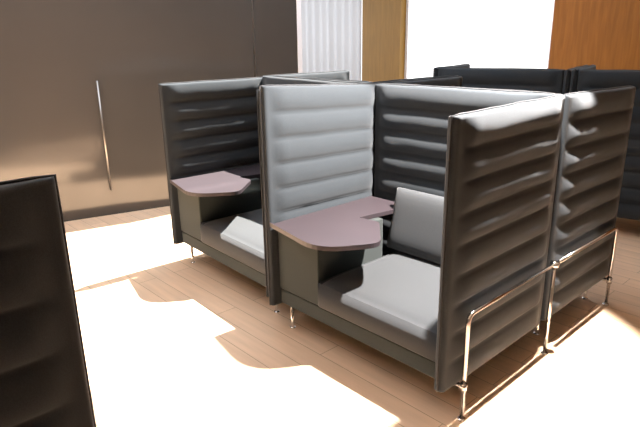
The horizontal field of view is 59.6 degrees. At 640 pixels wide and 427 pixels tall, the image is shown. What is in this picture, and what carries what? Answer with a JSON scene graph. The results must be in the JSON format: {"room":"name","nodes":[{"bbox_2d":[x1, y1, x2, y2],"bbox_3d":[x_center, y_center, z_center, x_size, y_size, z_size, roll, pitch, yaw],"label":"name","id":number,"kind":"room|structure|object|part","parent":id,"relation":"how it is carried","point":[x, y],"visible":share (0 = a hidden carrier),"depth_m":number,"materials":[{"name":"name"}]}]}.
{"room":"office lounge","nodes":[
{"label":"office lounge","id":0,"kind":"room"},
{"bbox_2d":[0,0,297,221],"bbox_3d":[-4.231,-1.331,3.966,9.100,3.600,0.103,-10,19,-27],"label":"wall","id":1,"kind":"structure","parent":0,"point":[80,79],"depth_m":5.34,"materials":[{"name":"wood"}]},
{"bbox_2d":[251,0,256,76],"bbox_3d":[-0.707,-1.968,5.835,0.016,3.600,0.056,-10,19,-27],"label":"trim","id":2,"kind":"structure","parent":1,"relation":"attached to","point":[251,0],"depth_m":5.85,"materials":[{"name":"metal"}]},
{"bbox_2d":[296,0,302,72],"bbox_3d":[-0.242,-2.054,6.088,0.049,3.600,0.080,-10,19,-27],"label":"trim","id":3,"kind":"structure","parent":1,"relation":"attached to","point":[298,2],"depth_m":6.09,"materials":[{"name":"paint"}]},
{"bbox_2d":[64,206,639,426],"bbox_3d":[-1.233,0.509,4.123,12.700,0.100,14.100,-16,23,-40],"label":"floor","id":4,"kind":"structure","parent":0,"point":[170,340],"depth_m":3.00,"materials":[{"name":"brown wood"}]},
{"bbox_2d":[0,174,95,426],"bbox_3d":[-1.279,0.539,1.533,0.994,1.378,1.276,-16,23,-40],"label":"sofa","id":5,"kind":"object","parent":4,"relation":"on","point":[44,378],"visible":1,"depth_m":1.20,"materials":[{"name":"charcoal leather"},{"name":"grey leather"},{"name":"brown laminate"}]},
{"bbox_2d":[158,75,375,312],"bbox_3d":[-0.410,-0.229,3.940,0.975,1.392,1.314,-15,22,-38],"label":"sofa","id":6,"kind":"object","parent":4,"relation":"on","point":[212,137],"visible":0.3,"depth_m":4.11,"materials":[{"name":"charcoal leather"},{"name":"grey leather"},{"name":"brown laminate"}]},
{"bbox_3d":[-0.780,-0.430,4.383,0.905,1.195,0.101,-15,22,-38],"label":"panel","id":7,"kind":"part","parent":6,"relation":"part of","materials":[{"name":"grey fabric"}]},
{"bbox_3d":[-0.279,0.138,3.915,0.787,0.170,0.841,-15,22,-38],"label":"seat","id":8,"kind":"part","parent":6,"relation":"part of","materials":[{"name":"grey fabric"}]},
{"bbox_3d":[-0.065,-0.387,4.179,0.075,1.211,1.182,-15,22,-38],"label":"panel","id":9,"kind":"part","parent":6,"relation":"part of","materials":[{"name":"grey fabric"}]},
{"bbox_3d":[0.010,-0.176,3.480,0.905,1.221,0.075,-15,22,-38],"label":"panel","id":10,"kind":"part","parent":6,"relation":"part of","materials":[{"name":"grey fabric"}]},
{"bbox_2d":[274,70,457,82],"bbox_3d":[0.321,-0.425,4.558,0.975,1.379,1.266,-15,22,-38],"label":"sofa","id":11,"kind":"object","parent":4,"relation":"on","point":[341,75],"visible":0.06,"depth_m":4.72,"materials":[{"name":"charcoal leather"},{"name":"grey leather"},{"name":"brown laminate"}]},
{"bbox_3d":[-0.077,-0.621,4.944,0.905,1.207,0.101,-15,22,-38],"label":"panel","id":12,"kind":"part","parent":11,"relation":"part of","materials":[{"name":"grey fabric"}]},
{"bbox_3d":[0.682,-0.366,4.081,0.905,1.207,0.075,-15,22,-38],"label":"panel","id":13,"kind":"part","parent":11,"relation":"part of","materials":[{"name":"grey fabric"}]},
{"bbox_2d":[259,83,564,421],"bbox_3d":[0.437,0.051,2.946,0.986,1.420,1.300,-16,23,-40],"label":"sofa","id":14,"kind":"object","parent":4,"relation":"on","point":[336,157],"visible":0.97,"depth_m":2.87,"materials":[{"name":"charcoal leather"},{"name":"grey leather"},{"name":"brown laminate"}]},
{"bbox_3d":[0.041,-0.157,3.365,0.905,1.251,0.075,-16,23,-40],"label":"panel","id":15,"kind":"part","parent":14,"relation":"part of","materials":[{"name":"grey fabric"}]},
{"bbox_3d":[0.541,0.421,2.961,0.787,0.170,0.778,-16,23,-40],"label":"seat","id":16,"kind":"part","parent":14,"relation":"part of","materials":[{"name":"grey fabric"}]},
{"bbox_2d":[387,187,443,263],"bbox_3d":[0.721,0.106,3.078,0.184,0.366,0.800,-16,23,-40],"label":"cushion","id":17,"kind":"object","parent":14,"relation":"on","point":[416,226],"visible":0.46,"depth_m":3.16,"materials":[{"name":"grey fabric"}]},
{"bbox_3d":[0.735,-0.107,3.235,0.075,1.212,1.119,-16,23,-40],"label":"panel","id":18,"kind":"part","parent":14,"relation":"part of","materials":[{"name":"grey fabric"}]},
{"bbox_3d":[0.834,0.105,2.556,0.905,1.205,0.102,-16,23,-40],"label":"panel","id":19,"kind":"part","parent":14,"relation":"part of","materials":[{"name":"grey fabric"}]},
{"bbox_3d":[0.920,0.586,2.689,0.828,0.535,0.038,-16,23,-40],"label":"tubular frame","id":20,"kind":"part","parent":14,"relation":"part of","materials":[{"name":"silver metal"}]},
{"bbox_2d":[382,76,635,334],"bbox_3d":[1.152,-0.138,3.589,0.975,1.378,1.284,-16,23,-40],"label":"sofa","id":21,"kind":"object","parent":4,"relation":"on","point":[596,123],"visible":0.31,"depth_m":3.06,"materials":[{"name":"grey fabric"}]},
{"bbox_3d":[0.718,-0.333,3.971,0.905,1.207,0.075,-16,23,-40],"label":"panel","id":22,"kind":"part","parent":21,"relation":"part of","materials":[{"name":"grey fabric"}]},
{"bbox_3d":[1.538,0.409,3.237,0.799,0.530,0.038,-16,23,-40],"label":"tubular frame","id":23,"kind":"part","parent":21,"relation":"part of","materials":[{"name":"silver metal"}]},
{"bbox_3d":[1.510,-0.091,3.156,0.905,1.203,0.100,-16,23,-40],"label":"panel","id":24,"kind":"part","parent":21,"relation":"part of","materials":[{"name":"grey fabric"}]},
{"bbox_2d":[433,64,588,93],"bbox_3d":[1.841,-0.759,5.555,1.252,1.378,0.993,10,21,33],"label":"sofa","id":25,"kind":"object","parent":4,"relation":"on","point":[557,81],"visible":0.09,"depth_m":4.91,"materials":[{"name":"grey fabric"}]},
{"bbox_3d":[1.352,-0.917,5.825,0.101,1.206,0.905,10,21,33],"label":"panel","id":26,"kind":"part","parent":25,"relation":"part of","materials":[{"name":"grey fabric"}]},
{"bbox_3d":[2.315,-0.739,5.199,0.075,1.207,0.905,10,21,33],"label":"panel","id":27,"kind":"part","parent":25,"relation":"part of","materials":[{"name":"grey fabric"}]},
{"bbox_2d":[569,65,639,220],"bbox_3d":[2.882,-0.567,4.879,1.252,1.379,0.993,10,21,33],"label":"sofa","id":28,"kind":"object","parent":4,"relation":"on","point":[587,78],"visible":0.27,"depth_m":4.56,"materials":[{"name":"grey fabric"}]},
{"bbox_3d":[2.382,-0.727,5.155,0.076,1.207,0.905,10,21,33],"label":"panel","id":29,"kind":"part","parent":28,"relation":"part of","materials":[{"name":"grey fabric"}]},
{"bbox_2d":[362,0,405,81],"bbox_3d":[1.164,-3.212,9.751,0.320,3.600,0.870,-16,23,-40],"label":"wall","id":30,"kind":"structure","parent":0,"point":[383,21],"depth_m":9.65,"materials":[{"name":"brown wood"}]},
{"bbox_2d":[548,0,639,69],"bbox_3d":[5.671,-1.861,5.158,0.250,3.600,7.120,-16,23,-40],"label":"wall","id":31,"kind":"structure","parent":0,"point":[605,34],"depth_m":7.20,"materials":[{"name":"orange wood"}]},
{"bbox_2d":[404,0,554,78],"bbox_3d":[2.354,-2.860,8.553,0.080,3.600,2.580,-16,23,-40],"label":"window","id":32,"kind":"structure","parent":31,"relation":"attached to","point":[439,33],"depth_m":8.53,"materials":[{"name":"glass"}]},
{"bbox_3d":[-1.291,-3.048,3.020,12.700,0.150,14.100,-16,23,-40],"label":"ceiling","id":33,"kind":"structure","parent":0,"visible":0},
{"bbox_2d":[301,0,361,80],"bbox_3d":[0.145,-3.477,10.642,0.078,3.550,1.781,-16,23,-40],"label":"curtain","id":34,"kind":"object","parent":33,"relation":"hanging from","point":[331,29],"visible":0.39,"depth_m":10.58,"materials":[{"name":"white fabric"}]},
{"bbox_3d":[-0.967,-3.884,12.028,0.200,3.600,1.550,-16,23,-40],"label":"wall","id":35,"kind":"structure","parent":0,"visible":0},
{"bbox_2d":[361,48,361,80],"bbox_3d":[0.207,-3.511,10.764,0.080,3.600,1.980,-16,23,-40],"label":"window","id":36,"kind":"structure","parent":35,"relation":"in","point":[361,48],"depth_m":10.36,"materials":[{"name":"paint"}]}
]}

